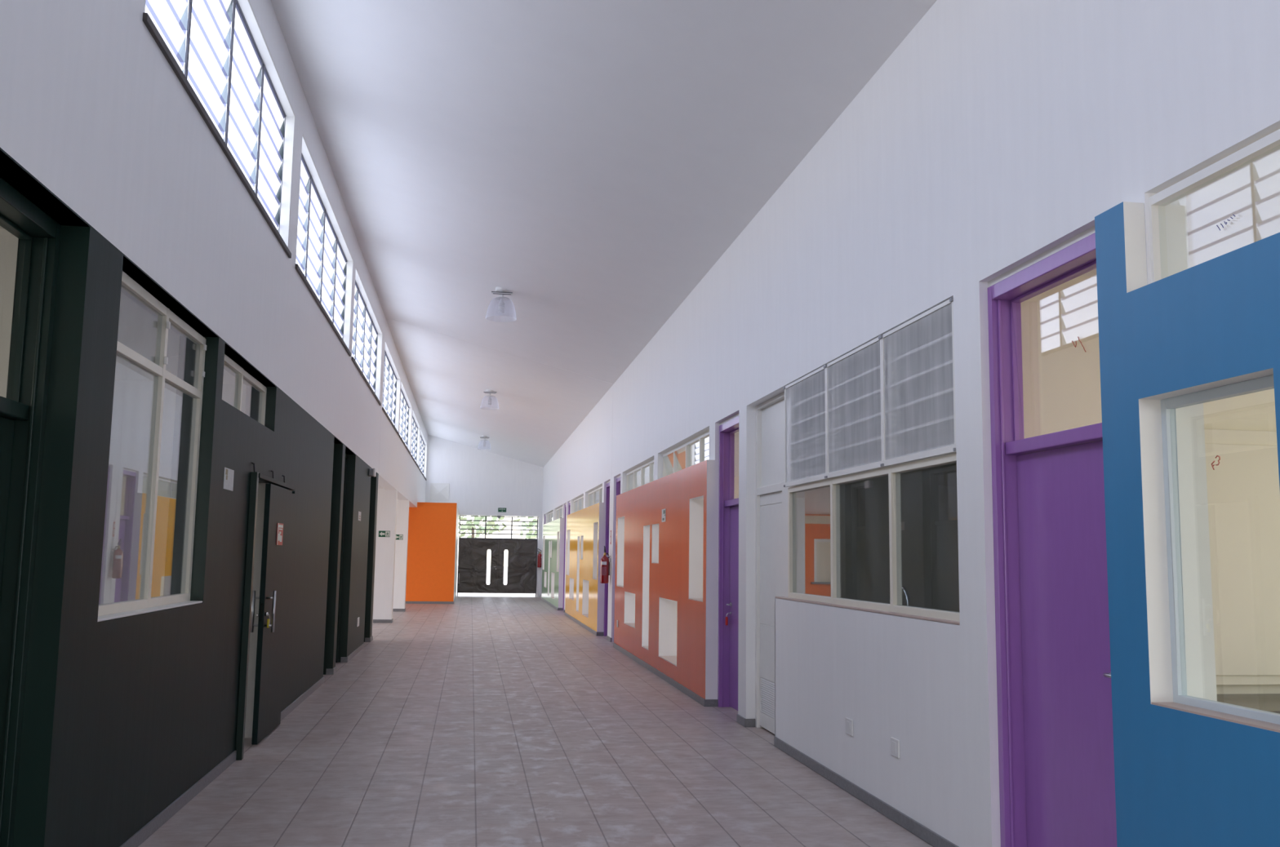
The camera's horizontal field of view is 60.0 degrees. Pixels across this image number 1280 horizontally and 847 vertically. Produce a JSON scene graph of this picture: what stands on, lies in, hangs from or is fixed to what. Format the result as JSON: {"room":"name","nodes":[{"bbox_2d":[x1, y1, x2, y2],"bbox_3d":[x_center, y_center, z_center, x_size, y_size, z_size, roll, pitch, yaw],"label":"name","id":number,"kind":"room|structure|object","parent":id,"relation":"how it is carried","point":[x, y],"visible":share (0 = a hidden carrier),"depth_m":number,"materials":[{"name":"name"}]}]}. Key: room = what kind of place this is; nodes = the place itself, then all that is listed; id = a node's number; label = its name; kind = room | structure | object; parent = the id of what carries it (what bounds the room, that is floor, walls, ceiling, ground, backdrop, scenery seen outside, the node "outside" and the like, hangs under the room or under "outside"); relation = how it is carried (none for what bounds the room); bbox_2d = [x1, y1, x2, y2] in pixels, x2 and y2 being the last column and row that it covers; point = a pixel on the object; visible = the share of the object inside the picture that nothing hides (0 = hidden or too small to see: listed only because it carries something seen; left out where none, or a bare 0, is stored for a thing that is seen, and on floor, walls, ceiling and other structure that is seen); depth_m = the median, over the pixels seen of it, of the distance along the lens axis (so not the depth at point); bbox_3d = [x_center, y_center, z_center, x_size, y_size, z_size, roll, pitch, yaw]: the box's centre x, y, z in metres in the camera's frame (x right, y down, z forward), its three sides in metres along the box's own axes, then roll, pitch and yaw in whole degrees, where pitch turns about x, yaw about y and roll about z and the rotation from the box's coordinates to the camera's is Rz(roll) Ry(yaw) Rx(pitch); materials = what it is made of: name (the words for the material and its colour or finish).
{"room":"school corridor","nodes":[
{"label":"school corridor","id":0,"kind":"room"},
{"bbox_2d":[0,228,18,397],"bbox_3d":[-4.748,0.561,4.699,4.030,3.030,0.120,2,-7,-8],"label":"wall","id":1,"kind":"structure","parent":0,"point":[8,242],"depth_m":5.06,"materials":[{"name":"white paint"}]},
{"bbox_2d":[98,380,246,604],"bbox_3d":[-5.458,1.107,9.355,4.030,3.030,0.118,2,-7,-8],"label":"wall","id":2,"kind":"structure","parent":0,"point":[123,531],"depth_m":9.53,"materials":[{"name":"white paint"}]},
{"bbox_2d":[0,226,383,488],"bbox_3d":[-7.643,0.439,17.724,5.930,0.220,47.400,2,-7,-8],"label":"ceiling","id":3,"kind":"structure","parent":0,"point":[137,328],"depth_m":7.78,"materials":[{"name":"white paint"}]},
{"bbox_2d":[0,0,427,846],"bbox_3d":[-4.589,0.650,18.165,0.251,6.050,47.200,2,-7,-8],"label":"wall","id":4,"kind":"structure","parent":0,"point":[122,717],"depth_m":6.23,"materials":[{"name":"black paint"}]},
{"bbox_2d":[0,177,61,846],"bbox_3d":[-2.575,0.539,4.157,0.155,3.004,1.160,2,-7,-8],"label":"door","id":5,"kind":"structure","parent":4,"relation":"in","point":[23,412],"depth_m":4.70,"materials":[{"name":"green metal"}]},
{"bbox_2d":[97,271,206,622],"bbox_3d":[-2.752,0.180,6.316,0.128,1.752,2.086,2,-7,-8],"label":"window","id":6,"kind":"structure","parent":4,"relation":"in","point":[166,318],"depth_m":6.43,"materials":[{"name":"beige paint"}]},
{"bbox_2d":[120,751,236,846],"bbox_3d":[-2.780,2.290,6.487,0.034,0.075,3.880,2,-7,-8],"label":"baseboard","id":7,"kind":"structure","parent":4,"relation":"attached to","point":[136,840],"depth_m":6.71,"materials":[{"name":"grey stone"}]},
{"bbox_2d":[142,0,295,257],"bbox_3d":[-2.954,-2.434,7.900,0.272,1.335,4.580,2,-7,-8],"label":"window","id":8,"kind":"structure","parent":4,"relation":"in","point":[212,33],"depth_m":8.22,"materials":[{"name":"grey metal"}]},
{"bbox_2d":[222,467,234,491],"bbox_3d":[-2.922,0.397,7.884,0.004,0.150,0.310,2,-7,-8],"label":"paper notice","id":9,"kind":"object","parent":4,"relation":"attached to","point":[228,474],"visible":1,"depth_m":7.88,"materials":[{"name":"white paper"}]},
{"bbox_2d":[223,354,266,426],"bbox_3d":[-3.120,-0.239,8.615,0.050,0.384,2.056,2,-7,-8],"label":"window","id":10,"kind":"structure","parent":4,"relation":"in","point":[241,375],"depth_m":8.63,"materials":[{"name":"beige paint"}]},
{"bbox_2d":[244,483,269,737],"bbox_3d":[-3.318,1.594,9.555,0.150,2.168,0.017,2,-7,-8],"label":"trim","id":11,"kind":"structure","parent":4,"relation":"attached to","point":[261,486],"depth_m":9.55,"materials":[{"name":"paint"}]},
{"bbox_2d":[235,462,295,760],"bbox_3d":[-3.157,1.535,9.451,0.190,2.266,1.860,2,-7,-8],"label":"door","id":12,"kind":"structure","parent":4,"relation":"in","point":[278,495],"depth_m":9.21,"materials":[{"name":"black wood"}]},
{"bbox_2d":[266,613,270,628],"bbox_3d":[-3.076,1.633,9.185,0.022,0.119,0.063,2,-7,-8],"label":"tag","id":13,"kind":"object","parent":12,"relation":"hanging from","point":[268,619],"visible":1,"depth_m":9.17,"materials":[{"name":"metal"}]},
{"bbox_2d":[275,523,283,545],"bbox_3d":[-3.154,0.971,9.718,0.007,0.190,0.285,2,-7,-8],"label":"fire sign","id":14,"kind":"object","parent":12,"relation":"attached to","point":[280,526],"visible":1,"depth_m":9.70,"materials":[{"name":"red plastic"}]},
{"bbox_2d":[280,676,324,720],"bbox_3d":[-3.582,2.906,11.740,0.034,0.075,3.400,2,-7,-8],"label":"baseboard","id":15,"kind":"structure","parent":4,"relation":"attached to","point":[297,702],"depth_m":11.58,"materials":[{"name":"grey stone"}]},
{"bbox_2d":[294,134,353,356],"bbox_3d":[-3.707,-1.855,12.840,0.272,1.335,4.760,2,-7,-8],"label":"window","id":16,"kind":"structure","parent":4,"relation":"in","point":[322,251],"depth_m":12.81,"materials":[{"name":"white glass"}]},
{"bbox_2d":[325,669,333,675],"bbox_3d":[-4.008,3.209,14.331,0.093,0.075,0.012,2,-7,-8],"label":"baseboard","id":17,"kind":"structure","parent":4,"relation":"attached to","point":[328,672],"depth_m":14.33,"materials":[{"name":"grey stone"}]},
{"bbox_2d":[335,453,346,662],"bbox_3d":[-4.284,1.864,15.447,0.130,3.004,1.350,2,-7,-8],"label":"door","id":18,"kind":"structure","parent":4,"relation":"in","point":[345,461],"depth_m":16.07,"materials":[{"name":"black metal"}]},
{"bbox_2d":[340,657,347,662],"bbox_3d":[-4.255,3.399,15.951,0.093,0.075,0.012,2,-7,-8],"label":"baseboard","id":19,"kind":"structure","parent":4,"relation":"attached to","point":[344,660],"depth_m":15.95,"materials":[{"name":"grey stone"}]},
{"bbox_2d":[347,643,364,662],"bbox_3d":[-4.420,3.551,17.239,0.034,0.075,2.600,2,-7,-8],"label":"baseboard","id":20,"kind":"structure","parent":4,"relation":"attached to","point":[361,647],"depth_m":17.16,"materials":[{"name":"grey stone"}]},
{"bbox_2d":[358,511,360,521],"bbox_3d":[-4.333,1.433,17.145,0.004,0.140,0.400,2,-7,-8],"label":"paper notice","id":21,"kind":"object","parent":4,"relation":"attached to","point":[359,513],"visible":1,"depth_m":17.12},
{"bbox_2d":[351,267,382,405],"bbox_3d":[-4.466,-1.271,17.818,0.272,1.335,4.860,2,-7,-8],"label":"window","id":22,"kind":"structure","parent":4,"relation":"in","point":[367,333],"depth_m":18.25,"materials":[{"name":"white glass"}]},
{"bbox_2d":[364,638,370,642],"bbox_3d":[-4.809,3.825,19.585,0.093,0.075,0.012,2,-7,-8],"label":"baseboard","id":23,"kind":"structure","parent":4,"relation":"attached to","point":[366,640],"depth_m":19.58,"materials":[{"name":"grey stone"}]},
{"bbox_2d":[368,468,376,476],"bbox_3d":[-4.467,0.817,18.520,0.103,0.135,0.200,2,-7,-8],"label":"emergency light","id":24,"kind":"object","parent":4,"relation":"attached to","point":[372,472],"visible":1,"depth_m":18.43,"materials":[{"name":"grey plastic"}]},
{"bbox_2d":[371,478,378,636],"bbox_3d":[-4.947,2.423,20.194,0.252,3.000,0.100,2,-7,-8],"label":"trim","id":25,"kind":"structure","parent":4,"relation":"attached to","point":[378,478],"depth_m":20.21,"materials":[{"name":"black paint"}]},
{"bbox_2d":[382,341,400,435],"bbox_3d":[-5.271,-0.652,23.097,0.272,1.335,4.750,2,-7,-8],"label":"window","id":26,"kind":"structure","parent":4,"relation":"in","point":[391,388],"depth_m":23.94,"materials":[{"name":"white glass"}]},
{"bbox_2d":[399,382,412,455],"bbox_3d":[-6.022,-0.074,28.021,0.272,1.335,4.920,2,-7,-8],"label":"window","id":27,"kind":"structure","parent":4,"relation":"in","point":[406,408],"depth_m":29.14,"materials":[{"name":"grey metal"}]},
{"bbox_2d":[410,410,420,469],"bbox_3d":[-6.787,0.514,33.034,0.272,1.335,4.770,2,-7,-8],"label":"window","id":28,"kind":"structure","parent":4,"relation":"in","point":[415,434],"depth_m":34.21,"materials":[{"name":"grey metal"}]},
{"bbox_2d":[419,430,426,480],"bbox_3d":[-7.589,1.131,38.293,0.272,1.335,5.360,2,-7,-8],"label":"window","id":29,"kind":"structure","parent":4,"relation":"in","point":[423,454],"depth_m":39.62,"materials":[{"name":"glass"}]},
{"bbox_2d":[373,488,397,622],"bbox_3d":[-6.055,3.001,25.291,0.925,3.030,0.343,2,-7,-8],"label":"pillar","id":30,"kind":"structure","parent":0,"point":[387,499],"depth_m":25.17,"materials":[{"name":"white paint"}]},
{"bbox_2d":[378,530,390,537],"bbox_3d":[-5.814,2.512,25.215,0.250,0.140,0.019,2,-7,-8],"label":"exit sign","id":31,"kind":"object","parent":30,"relation":"attached to","point":[381,534],"visible":1,"depth_m":25.22,"materials":[{"name":"green plastic"}]},
{"bbox_2d":[392,499,408,612],"bbox_3d":[-6.804,3.577,30.201,0.925,3.030,0.343,2,-7,-8],"label":"pillar","id":32,"kind":"structure","parent":0,"point":[402,506],"depth_m":30.09,"materials":[{"name":"white paint"}]},
{"bbox_2d":[395,534,403,540],"bbox_3d":[-6.563,3.088,30.125,0.250,0.140,0.019,2,-7,-8],"label":"exit sign","id":33,"kind":"object","parent":32,"relation":"attached to","point":[400,537],"visible":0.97,"depth_m":30.13,"materials":[{"name":"green plastic"}]},
{"bbox_2d":[405,502,458,601],"bbox_3d":[-9.835,4.359,37.673,7.110,3.165,6.560,2,-7,-8],"label":"wall","id":34,"kind":"structure","parent":0,"point":[433,527],"depth_m":34.89,"materials":[{"name":"paint"}]},
{"bbox_2d":[405,601,453,604],"bbox_3d":[-9.360,5.516,34.274,7.122,0.075,0.013,2,-7,-8],"label":"baseboard","id":35,"kind":"structure","parent":34,"relation":"attached to","point":[406,602],"depth_m":34.68,"materials":[{"name":"grey stone"}]},
{"bbox_2d":[425,435,543,597],"bbox_3d":[-5.832,3.463,41.449,4.320,5.950,0.550,2,-7,-8],"label":"wall","id":36,"kind":"structure","parent":0,"point":[481,482],"depth_m":41.33,"materials":[{"name":"white paint"}]},
{"bbox_2d":[430,483,449,501],"bbox_3d":[-7.401,2.528,41.011,0.700,0.640,0.054,2,-7,-8],"label":"access hatch","id":37,"kind":"object","parent":36,"relation":"attached to","point":[438,491],"visible":1,"depth_m":41.00,"materials":[{"name":"white paint"}]},
{"bbox_2d":[457,515,537,597],"bbox_3d":[-5.316,4.968,41.502,2.930,2.990,0.114,2,-7,-8],"label":"door","id":38,"kind":"structure","parent":36,"relation":"in","point":[473,552],"depth_m":41.48,"materials":[{"name":"brown metal"}]},
{"bbox_2d":[459,516,537,538],"bbox_3d":[-5.306,3.908,41.656,2.870,0.800,0.040,2,-7,-8],"label":"grille","id":39,"kind":"object","parent":38,"relation":"attached to","point":[485,521],"depth_m":41.64,"materials":[{"name":"grey metal"}]},
{"bbox_2d":[497,507,506,512],"bbox_3d":[-5.129,3.221,41.297,0.300,0.155,0.014,2,-7,-8],"label":"exit sign","id":40,"kind":"object","parent":36,"relation":"attached to","point":[500,509],"visible":1,"depth_m":41.29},
{"bbox_2d":[137,595,933,846],"bbox_3d":[-2.618,3.797,18.147,16.200,0.150,47.500,2,-7,-8],"label":"floor","id":41,"kind":"structure","parent":0,"point":[470,722],"depth_m":8.51,"materials":[{"name":"tile"}]},
{"bbox_2d":[1217,693,1279,714],"bbox_3d":[4.072,1.865,5.616,2.580,0.900,0.640,2,-7,-8],"label":"countertop","id":42,"kind":"structure","parent":41,"relation":"on","point":[1270,703],"depth_m":5.57,"materials":[{"name":"stone"}]},
{"bbox_3d":[1.953,2.054,7.440,0.580,0.900,3.300,2,-7,-8],"label":"countertop","id":43,"kind":"structure","parent":41,"relation":"on","visible":0},
{"bbox_2d":[888,585,910,606],"bbox_3d":[1.827,1.392,7.837,0.069,0.504,0.404,2,-7,-8],"label":"faucet","id":44,"kind":"object","parent":43,"relation":"on","point":[904,588],"visible":0.3,"depth_m":7.70,"materials":[{"name":"silver metal"}]},
{"bbox_2d":[271,0,937,467],"bbox_3d":[-2.346,-1.731,18.685,4.850,1.386,47.400,2,-7,-8],"label":"ceiling","id":45,"kind":"structure","parent":0,"point":[590,162],"depth_m":10.55,"materials":[{"name":"paint"}]},
{"bbox_2d":[477,435,491,448],"bbox_3d":[-5.105,0.619,36.420,0.450,0.460,0.450,2,-7,-8],"label":"ceiling lamp","id":46,"kind":"object","parent":45,"relation":"attached to","point":[482,436],"visible":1,"depth_m":36.40,"materials":[{"name":"white plastic"}]},
{"bbox_2d":[480,389,498,408],"bbox_3d":[-3.547,-0.579,26.207,0.450,0.460,0.450,2,-7,-8],"label":"ceiling lamp","id":47,"kind":"object","parent":45,"relation":"attached to","point":[488,391],"visible":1,"depth_m":26.19,"materials":[{"name":"white plastic"}]},
{"bbox_2d":[485,287,516,322],"bbox_3d":[-2.020,-1.754,16.191,0.450,0.460,0.450,2,-7,-8],"label":"ceiling lamp","id":48,"kind":"object","parent":45,"relation":"attached to","point":[499,291],"visible":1,"depth_m":16.17,"materials":[{"name":"white plastic"}]},
{"bbox_2d":[494,291,509,302],"bbox_3d":[-2.019,-1.846,16.202,0.210,0.165,0.210,2,-7,-8],"label":"socket","id":49,"kind":"object","parent":48,"relation":"attached to","point":[501,293],"depth_m":16.19,"materials":[{"name":"white plastic"}]},
{"bbox_2d":[632,474,738,498],"bbox_3d":[2.197,2.597,21.324,5.220,3.120,0.120,2,-7,-8],"label":"wall","id":50,"kind":"structure","parent":0,"point":[638,476],"depth_m":21.34,"materials":[{"name":"beige paint"}]},
{"bbox_2d":[800,400,959,612],"bbox_3d":[3.754,1.399,11.111,5.220,3.120,0.120,2,-7,-8],"label":"wall","id":51,"kind":"structure","parent":0,"point":[928,496],"depth_m":10.90,"materials":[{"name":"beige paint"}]},
{"bbox_2d":[540,0,1279,846],"bbox_3d":[-0.114,1.353,18.765,0.180,4.920,47.200,2,-7,-8],"label":"wall","id":52,"kind":"structure","parent":0,"point":[996,134],"depth_m":6.39,"materials":[{"name":"white paint"}]},
{"bbox_2d":[537,548,542,568],"bbox_3d":[-3.734,5.000,41.207,0.161,0.700,0.191,7,-9,-41],"label":"fire extinguisher","id":53,"kind":"object","parent":52,"relation":"attached to","point":[539,560],"visible":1,"depth_m":41.12,"materials":[{"name":"red paint"}]},
{"bbox_2d":[541,597,558,610],"bbox_3d":[-2.900,5.730,35.311,0.017,0.075,7.562,2,-7,-8],"label":"baseboard","id":54,"kind":"structure","parent":52,"relation":"attached to","point":[542,599],"depth_m":34.77,"materials":[{"name":"grey stone"}]},
{"bbox_2d":[547,511,553,523],"bbox_3d":[-2.976,3.203,37.674,0.060,0.390,3.380,2,-7,-8],"label":"window","id":55,"kind":"structure","parent":52,"relation":"in","point":[551,514],"depth_m":38.22,"materials":[{"name":"white paint"}]},
{"bbox_2d":[541,518,564,608],"bbox_3d":[-2.747,4.466,35.488,0.270,2.630,7.550,2,-7,-8],"label":"wall panel","id":56,"kind":"object","parent":52,"relation":"attached to","point":[553,532],"visible":0.9,"depth_m":34.02,"materials":[{"name":"green paint"}]},
{"bbox_2d":[555,506,562,519],"bbox_3d":[-2.412,2.769,33.972,0.060,0.390,3.480,2,-7,-8],"label":"window","id":57,"kind":"structure","parent":52,"relation":"in","point":[559,511],"depth_m":34.53,"materials":[{"name":"white paint"}]},
{"bbox_2d":[563,503,566,609],"bbox_3d":[-2.031,3.779,31.376,0.163,3.040,0.900,2,-7,-8],"label":"door","id":58,"kind":"structure","parent":52,"relation":"in","point":[566,504],"depth_m":31.76,"materials":[{"name":"purple wood"}]},
{"bbox_2d":[573,496,583,512],"bbox_3d":[-1.494,2.063,27.952,0.060,0.390,3.380,2,-7,-8],"label":"window","id":59,"kind":"structure","parent":52,"relation":"in","point":[579,503],"depth_m":28.40,"materials":[{"name":"glass"}]},
{"bbox_2d":[564,612,597,635],"bbox_3d":[-1.418,4.590,25.589,0.017,0.075,7.562,2,-7,-8],"label":"baseboard","id":60,"kind":"structure","parent":52,"relation":"attached to","point":[571,618],"depth_m":24.61,"materials":[{"name":"grey stone"}]},
{"bbox_2d":[564,502,605,632],"bbox_3d":[-1.264,3.326,25.767,0.270,2.630,7.550,2,-7,-8],"label":"wall panel","id":61,"kind":"object","parent":52,"relation":"attached to","point":[585,527],"visible":0.92,"depth_m":24.60,"materials":[{"name":"yellow paint"}]},
{"bbox_2d":[587,486,602,506],"bbox_3d":[-0.929,1.629,24.250,0.060,0.390,3.480,2,-7,-8],"label":"window","id":62,"kind":"structure","parent":52,"relation":"in","point":[595,496],"depth_m":24.63,"materials":[{"name":"white paint"}]},
{"bbox_2d":[597,632,604,635],"bbox_3d":[-0.779,4.157,21.892,0.130,0.075,0.012,2,-7,-8],"label":"baseboard","id":63,"kind":"structure","parent":52,"relation":"attached to","point":[598,633],"depth_m":21.89,"materials":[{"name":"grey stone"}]},
{"bbox_2d":[600,546,610,583],"bbox_3d":[-0.651,2.647,20.811,0.191,0.700,0.163,6,-9,-38],"label":"fire extinguisher","id":64,"kind":"object","parent":52,"relation":"attached to","point":[605,561],"visible":1,"depth_m":20.73,"materials":[{"name":"red paint"}]},
{"bbox_2d":[604,480,609,636],"bbox_3d":[-0.545,2.636,21.629,0.163,3.040,0.950,2,-7,-8],"label":"door","id":65,"kind":"structure","parent":52,"relation":"in","point":[607,496],"depth_m":22.06,"materials":[{"name":"purple wood"}]},
{"bbox_2d":[606,635,611,642],"bbox_3d":[-0.575,4.014,20.672,0.024,0.075,0.603,2,-7,-8],"label":"baseboard","id":66,"kind":"structure","parent":52,"relation":"attached to","point":[608,638],"depth_m":20.64,"materials":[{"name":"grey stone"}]},
{"bbox_2d":[613,475,620,625],"bbox_3d":[-0.313,2.457,20.107,0.163,3.040,0.950,2,-7,-8],"label":"door","id":67,"kind":"structure","parent":52,"relation":"in","point":[618,478],"depth_m":20.62,"materials":[{"name":"purple wood"}]},
{"bbox_2d":[626,459,653,492],"bbox_3d":[0.045,0.880,17.862,0.060,0.390,3.430,2,-7,-8],"label":"window","id":68,"kind":"structure","parent":52,"relation":"in","point":[651,464],"depth_m":17.86,"materials":[{"name":"white paint"}]},
{"bbox_2d":[613,643,706,706],"bbox_3d":[0.117,3.409,15.524,0.017,0.075,7.662,2,-7,-8],"label":"baseboard","id":69,"kind":"structure","parent":52,"relation":"attached to","point":[700,700],"depth_m":14.14,"materials":[{"name":"grey stone"}]},
{"bbox_2d":[613,459,719,699],"bbox_3d":[0.271,2.146,15.701,0.270,2.630,7.650,2,-7,-8],"label":"wall panel","id":70,"kind":"object","parent":52,"relation":"attached to","point":[666,576],"visible":0.94,"depth_m":14.01,"materials":[{"name":"orange paint"}]},
{"bbox_2d":[662,508,666,522],"bbox_3d":[0.313,1.217,14.671,0.007,0.170,0.280,2,-7,-8],"label":"sign","id":71,"kind":"object","parent":70,"relation":"attached to","point":[664,511],"visible":1,"depth_m":14.63,"materials":[{"name":"white plastic"}]},
{"bbox_2d":[662,431,709,477],"bbox_3d":[0.622,0.443,14.137,0.077,0.390,3.480,2,-7,-8],"label":"window","id":72,"kind":"structure","parent":52,"relation":"in","point":[701,438],"depth_m":14.13,"materials":[{"name":"white paint"}]},
{"bbox_2d":[706,699,717,706],"bbox_3d":[0.763,2.971,11.778,0.130,0.075,0.012,2,-7,-8],"label":"baseboard","id":73,"kind":"structure","parent":52,"relation":"attached to","point":[709,703],"depth_m":11.77,"materials":[{"name":"grey stone"}]},
{"bbox_2d":[717,413,738,711],"bbox_3d":[1.009,1.441,11.441,0.163,3.040,1.100,2,-7,-8],"label":"door","id":74,"kind":"structure","parent":52,"relation":"in","point":[728,506],"depth_m":11.85,"materials":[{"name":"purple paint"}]},
{"bbox_2d":[724,613,729,626],"bbox_3d":[0.930,2.075,11.772,0.042,0.136,0.050,2,-7,-8],"label":"tag","id":75,"kind":"object","parent":74,"relation":"hanging from","point":[726,618],"visible":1,"depth_m":11.75,"materials":[{"name":"plastic"}]},
{"bbox_2d":[736,714,745,727],"bbox_3d":[0.968,2.827,10.554,0.024,0.075,0.311,2,-7,-8],"label":"baseboard","id":76,"kind":"structure","parent":52,"relation":"attached to","point":[740,720],"depth_m":10.54,"materials":[{"name":"grey stone"}]},
{"bbox_2d":[744,719,755,727],"bbox_3d":[1.032,2.810,10.402,0.100,0.075,0.012,2,-7,-8],"label":"baseboard","id":77,"kind":"structure","parent":52,"relation":"attached to","point":[748,722],"depth_m":10.40,"materials":[{"name":"grey stone"}]},
{"bbox_2d":[755,388,804,737],"bbox_3d":[1.201,1.264,9.948,0.180,3.043,1.310,2,-7,-8],"label":"door","id":78,"kind":"structure","parent":52,"relation":"in","point":[771,496],"depth_m":10.18,"materials":[{"name":"white paint"}]},
{"bbox_2d":[760,678,774,719],"bbox_3d":[1.198,2.486,9.941,0.007,0.308,0.858,2,-7,-8],"label":"vent grille","id":79,"kind":"object","parent":78,"relation":"attached to","point":[767,685],"depth_m":10.13,"materials":[{"name":"white plastic"}]},
{"bbox_2d":[782,364,828,487],"bbox_3d":[1.313,0.049,8.866,0.027,0.858,1.126,2,-7,-8],"label":"screen","id":80,"kind":"object","parent":52,"relation":"attached to","point":[822,477],"visible":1,"depth_m":8.90,"materials":[{"name":"white paint"}]},
{"bbox_2d":[845,717,853,736],"bbox_3d":[1.429,2.073,7.579,0.014,0.110,0.135,2,-7,-8],"label":"wall outlet","id":81,"kind":"object","parent":52,"relation":"attached to","point":[849,723],"visible":1,"depth_m":7.55,"materials":[{"name":"white plastic"}]},
{"bbox_2d":[824,335,883,478],"bbox_3d":[1.483,-0.083,7.746,0.027,0.858,1.146,2,-7,-8],"label":"screen","id":82,"kind":"object","parent":52,"relation":"attached to","point":[868,424],"visible":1,"depth_m":7.77,"materials":[{"name":"white paint"}]},
{"bbox_2d":[773,737,958,846],"bbox_3d":[1.444,2.462,7.435,0.024,0.075,3.983,2,-7,-8],"label":"baseboard","id":83,"kind":"structure","parent":52,"relation":"attached to","point":[931,837],"depth_m":7.13,"materials":[{"name":"grey stone"}]},
{"bbox_2d":[775,453,959,625],"bbox_3d":[1.487,0.827,7.799,0.093,0.937,3.658,2,-7,-8],"label":"window","id":84,"kind":"structure","parent":52,"relation":"in","point":[895,608],"depth_m":7.35,"materials":[{"name":"beige paint"}]},
{"bbox_2d":[790,297,955,487],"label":"louvered window","id":85,"kind":"structure","parent":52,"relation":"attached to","point":[938,396],"depth_m":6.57,"materials":[{"name":"white paint"}]},
{"bbox_2d":[890,737,899,759],"bbox_3d":[1.553,1.977,6.762,0.014,0.110,0.130,2,-7,-8],"label":"wall outlet","id":86,"kind":"object","parent":52,"relation":"attached to","point":[895,744],"visible":1,"depth_m":6.74,"materials":[{"name":"white plastic"}]},
{"bbox_2d":[987,226,1117,846],"bbox_3d":[1.982,0.693,5.063,0.163,3.040,1.250,2,-7,-8],"label":"door","id":87,"kind":"structure","parent":52,"relation":"in","point":[1056,757],"depth_m":5.33,"materials":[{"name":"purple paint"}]},
{"bbox_2d":[1094,201,1279,846],"bbox_3d":[2.619,0.158,0.345,0.270,3.000,8.330,2,-7,-8],"label":"wall panel","id":88,"kind":"object","parent":52,"relation":"attached to","point":[1183,779],"visible":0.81,"depth_m":4.16,"materials":[{"name":"blue paint"}]},
{"bbox_2d":[1151,374,1279,733],"bbox_3d":[2.021,0.434,3.834,0.129,1.149,0.725,2,-7,-8],"label":"window","id":89,"kind":"structure","parent":88,"relation":"attached to","point":[1260,719],"depth_m":4.12,"materials":[{"name":"white paint"}]},
{"bbox_2d":[1148,128,1279,283],"bbox_3d":[2.305,-0.902,2.682,0.060,0.390,3.470,2,-7,-8],"label":"window","id":90,"kind":"structure","parent":52,"relation":"in","point":[1270,143],"depth_m":4.20,"materials":[{"name":"white paint"}]},
{"bbox_2d":[636,148,1279,476],"bbox_3d":[2.714,0.697,19.273,5.520,0.180,47.400,2,-7,-8],"label":"ceiling","id":91,"kind":"structure","parent":0,"point":[1251,193],"depth_m":5.29,"materials":[{"name":"white paint"}]},
{"bbox_2d":[1020,275,1279,694],"bbox_3d":[4.503,0.823,6.201,5.220,3.120,0.120,2,-7,-8],"label":"wall","id":92,"kind":"structure","parent":0,"point":[1061,380],"depth_m":5.94,"materials":[{"name":"beige paint"}]},
{"bbox_2d":[1204,429,1279,685],"bbox_3d":[3.322,0.710,5.940,0.880,1.350,0.064,2,-7,-8],"label":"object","id":93,"kind":"structure","parent":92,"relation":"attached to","point":[1243,490],"depth_m":5.89,"materials":[{"name":"beige paint"}]},
{"label":"outside","id":94,"kind":"structure","parent":0,"visible":0},
{"bbox_2d":[456,565,535,596],"bbox_3d":[-7.514,7.606,48.879,180.000,0.240,220.000,2,-7,-8],"label":"ground","id":95,"kind":"structure","parent":94,"point":[488,568],"depth_m":48.71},
{"bbox_2d":[457,515,507,540],"bbox_3d":[-12.527,7.800,82.688,6.060,7.260,5.990,2,-7,-8],"label":"tree","id":96,"kind":"object","parent":95,"relation":"on","point":[476,518],"visible":0.15,"depth_m":82.24,"materials":[{"name":"green plant"}]},
{"bbox_2d":[513,517,537,538],"bbox_3d":[-6.316,7.808,78.572,5.431,6.442,5.500,2,-7,-8],"label":"tree","id":97,"kind":"object","parent":95,"relation":"on","point":[529,518],"visible":0.06,"depth_m":77.98,"materials":[{"name":"green plant"}]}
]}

